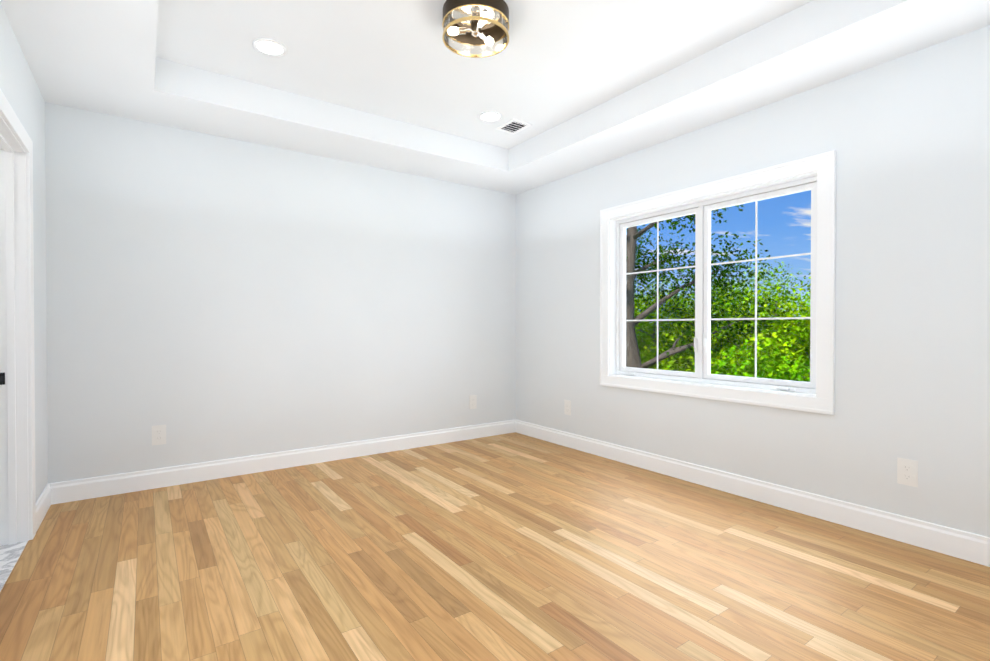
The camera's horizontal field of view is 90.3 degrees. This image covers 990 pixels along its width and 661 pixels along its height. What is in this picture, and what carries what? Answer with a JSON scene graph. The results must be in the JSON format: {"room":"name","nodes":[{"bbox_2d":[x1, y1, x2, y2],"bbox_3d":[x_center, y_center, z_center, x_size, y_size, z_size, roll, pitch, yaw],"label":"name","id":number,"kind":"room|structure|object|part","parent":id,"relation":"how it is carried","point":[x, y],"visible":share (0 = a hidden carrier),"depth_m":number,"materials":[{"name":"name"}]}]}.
{"room":"empty bedroom","nodes":[
{"label":"empty bedroom","id":0,"kind":"room"},
{"bbox_2d":[0,541,27,591],"bbox_3d":[-3.022,1.223,1.607,2.016,0.120,2.940,0,1,-35],"label":"floor","id":1,"kind":"structure","parent":0,"point":[10,555],"depth_m":2.52,"materials":[{"name":"tile"}]},
{"bbox_2d":[0,2,47,501],"bbox_3d":[-1.668,-0.165,1.330,0.116,2.660,4.940,0,1,-35],"label":"wall","id":2,"kind":"structure","parent":0,"point":[19,88],"depth_m":2.97,"materials":[{"name":"paint"}]},
{"bbox_2d":[0,89,35,545],"bbox_3d":[-2.360,0.044,2.306,0.154,2.225,1.080,0,1,-35],"label":"door frame","id":3,"kind":"structure","parent":2,"relation":"in","point":[14,509],"depth_m":2.67,"materials":[{"name":"white paint"}]},
{"bbox_2d":[0,373,4,384],"bbox_3d":[-2.650,0.254,2.647,0.024,0.064,0.004,0,1,-35],"label":"strike plate","id":4,"kind":"object","parent":3,"relation":"attached to","point":[2,378],"visible":1,"depth_m":2.65,"materials":[{"name":"black metal"}]},
{"bbox_2d":[36,482,55,531],"bbox_3d":[-2.793,1.080,3.039,0.016,0.140,0.530,0,1,-35],"label":"baseboard","id":5,"kind":"structure","parent":2,"relation":"attached to","point":[47,498],"depth_m":3.09,"materials":[{"name":"white paint"}]},
{"bbox_2d":[45,102,515,482],"bbox_3d":[-1.349,-0.193,4.495,4.070,2.660,0.150,0,1,-35],"label":"wall","id":6,"kind":"structure","parent":0,"point":[209,297],"depth_m":3.97,"materials":[{"name":"paint"}]},
{"bbox_2d":[152,425,165,445],"bbox_3d":[-2.465,0.760,3.614,0.088,0.142,0.008,0,1,-35],"label":"electrical outlet","id":7,"kind":"object","parent":6,"relation":"attached to","point":[158,434],"visible":1,"depth_m":3.61,"materials":[{"name":"white plastic"}]},
{"bbox_2d":[56,419,515,503],"bbox_3d":[-1.370,1.068,4.389,3.900,0.140,0.016,0,1,-35],"label":"baseboard","id":8,"kind":"structure","parent":6,"relation":"attached to","point":[101,486],"depth_m":3.99,"materials":[{"name":"white paint"}]},
{"bbox_2d":[469,395,476,408],"bbox_3d":[-0.231,0.746,5.200,0.088,0.142,0.008,0,1,-35],"label":"electrical outlet","id":9,"kind":"object","parent":6,"relation":"attached to","point":[472,401],"visible":1,"depth_m":5.20,"materials":[{"name":"white plastic"}]},
{"bbox_2d":[0,432,989,660],"bbox_3d":[0.038,1.214,2.555,4.070,0.120,4.940,0,1,-35],"label":"floor","id":10,"kind":"structure","parent":0,"point":[514,546],"depth_m":2.34,"materials":[{"name":"beige wood"}]},
{"bbox_2d":[0,0,989,194],"bbox_3d":[-0.023,-1.680,2.486,4.220,0.350,4.940,0,1,-35],"label":"ceiling","id":11,"kind":"structure","parent":0,"point":[400,86],"depth_m":3.09,"materials":[{"name":"paint"}]},
{"bbox_2d":[252,38,286,56],"bbox_3d":[-1.363,-1.717,2.981,0.190,0.005,0.190,0,1,-35],"label":"recessed light","id":12,"kind":"object","parent":11,"relation":"in","point":[269,47],"visible":1,"depth_m":2.98,"materials":[{"name":"white paint"}]},
{"bbox_2d":[442,0,508,57],"bbox_3d":[-0.103,-1.644,2.650,0.359,0.146,0.359,0,1,-35],"label":"flush-mount light","id":13,"kind":"object","parent":11,"relation":"attached to","point":[471,23],"visible":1,"depth_m":2.64,"materials":[{"name":"brown metal"}]},
{"bbox_2d":[478,111,501,121],"bbox_3d":[-0.039,-1.726,3.958,0.190,0.005,0.190,0,1,-35],"label":"recessed light","id":14,"kind":"object","parent":11,"relation":"in","point":[489,116],"visible":1,"depth_m":3.95,"materials":[{"name":"white paint"}]},
{"bbox_2d":[496,119,531,134],"bbox_3d":[0.156,-1.727,4.158,0.200,0.006,0.250,0,1,-35],"label":"ceiling vent","id":15,"kind":"object","parent":11,"relation":"in","point":[513,126],"visible":1,"depth_m":4.15,"materials":[{"name":"white metal"}]},
{"bbox_2d":[516,25,989,536],"bbox_3d":[1.636,-0.186,3.678,0.150,2.660,4.640,0,1,-35],"label":"wall","id":16,"kind":"structure","parent":0,"point":[906,138],"depth_m":2.87,"materials":[{"name":"paint"}]},
{"bbox_2d":[564,400,570,414],"bbox_3d":[0.714,0.749,4.847,0.008,0.142,0.088,0,1,-35],"label":"electrical outlet","id":17,"kind":"object","parent":16,"relation":"attached to","point":[567,407],"visible":1,"depth_m":4.84,"materials":[{"name":"white plastic"}]},
{"bbox_2d":[600,150,835,414],"bbox_3d":[1.559,-0.299,3.757,0.172,1.586,1.861,0,1,-35],"label":"casement window","id":18,"kind":"structure","parent":16,"relation":"in","point":[702,381],"depth_m":3.59,"materials":[{"name":"white paint"}]},
{"bbox_3d":[1.342,-0.287,4.101,0.094,1.340,0.774,0,1,-35],"label":"sash","id":19,"kind":"part","parent":18,"relation":"part of","materials":[{"name":"white plastic"}]},
{"bbox_3d":[1.364,-0.302,4.116,0.006,1.251,0.714,0,1,-35],"label":"glass","id":20,"kind":"part","parent":18,"relation":"part of","materials":[{"name":"clear glass"}]},
{"bbox_3d":[1.812,-0.281,3.439,0.094,1.340,0.774,0,1,-35],"label":"sash","id":21,"kind":"part","parent":18,"relation":"part of","materials":[{"name":"white plastic"}]},
{"bbox_3d":[1.834,-0.296,3.454,0.006,1.251,0.714,0,1,-35],"label":"glass","id":22,"kind":"part","parent":18,"relation":"part of","materials":[{"name":"clear glass"}]},
{"bbox_2d":[516,420,989,566],"bbox_3d":[1.568,1.075,3.641,0.016,0.140,4.640,0,1,-35],"label":"baseboard","id":23,"kind":"structure","parent":16,"relation":"attached to","point":[965,545],"depth_m":3.13,"materials":[{"name":"white paint"}]},
{"bbox_2d":[897,458,917,486],"bbox_3d":[2.249,0.768,2.687,0.008,0.142,0.088,0,1,-35],"label":"electrical outlet","id":24,"kind":"object","parent":16,"relation":"attached to","point":[907,471],"visible":1,"depth_m":2.68,"materials":[{"name":"white plastic"}]},
{"label":"outside","id":25,"kind":"structure","parent":0,"visible":0},
{"bbox_3d":[23.833,4.215,35.349,160.000,0.300,150.000,0,1,-35],"label":"lawn","id":26,"kind":"structure","parent":25,"visible":0},
{"bbox_2d":[626,205,811,393],"bbox_3d":[9.569,-1.819,21.709,21.653,12.109,18.181,0,1,-35],"label":"trees","id":27,"kind":"object","parent":26,"relation":"on","point":[768,361],"depth_m":15.84,"materials":[{"name":"green plant"}]}
]}

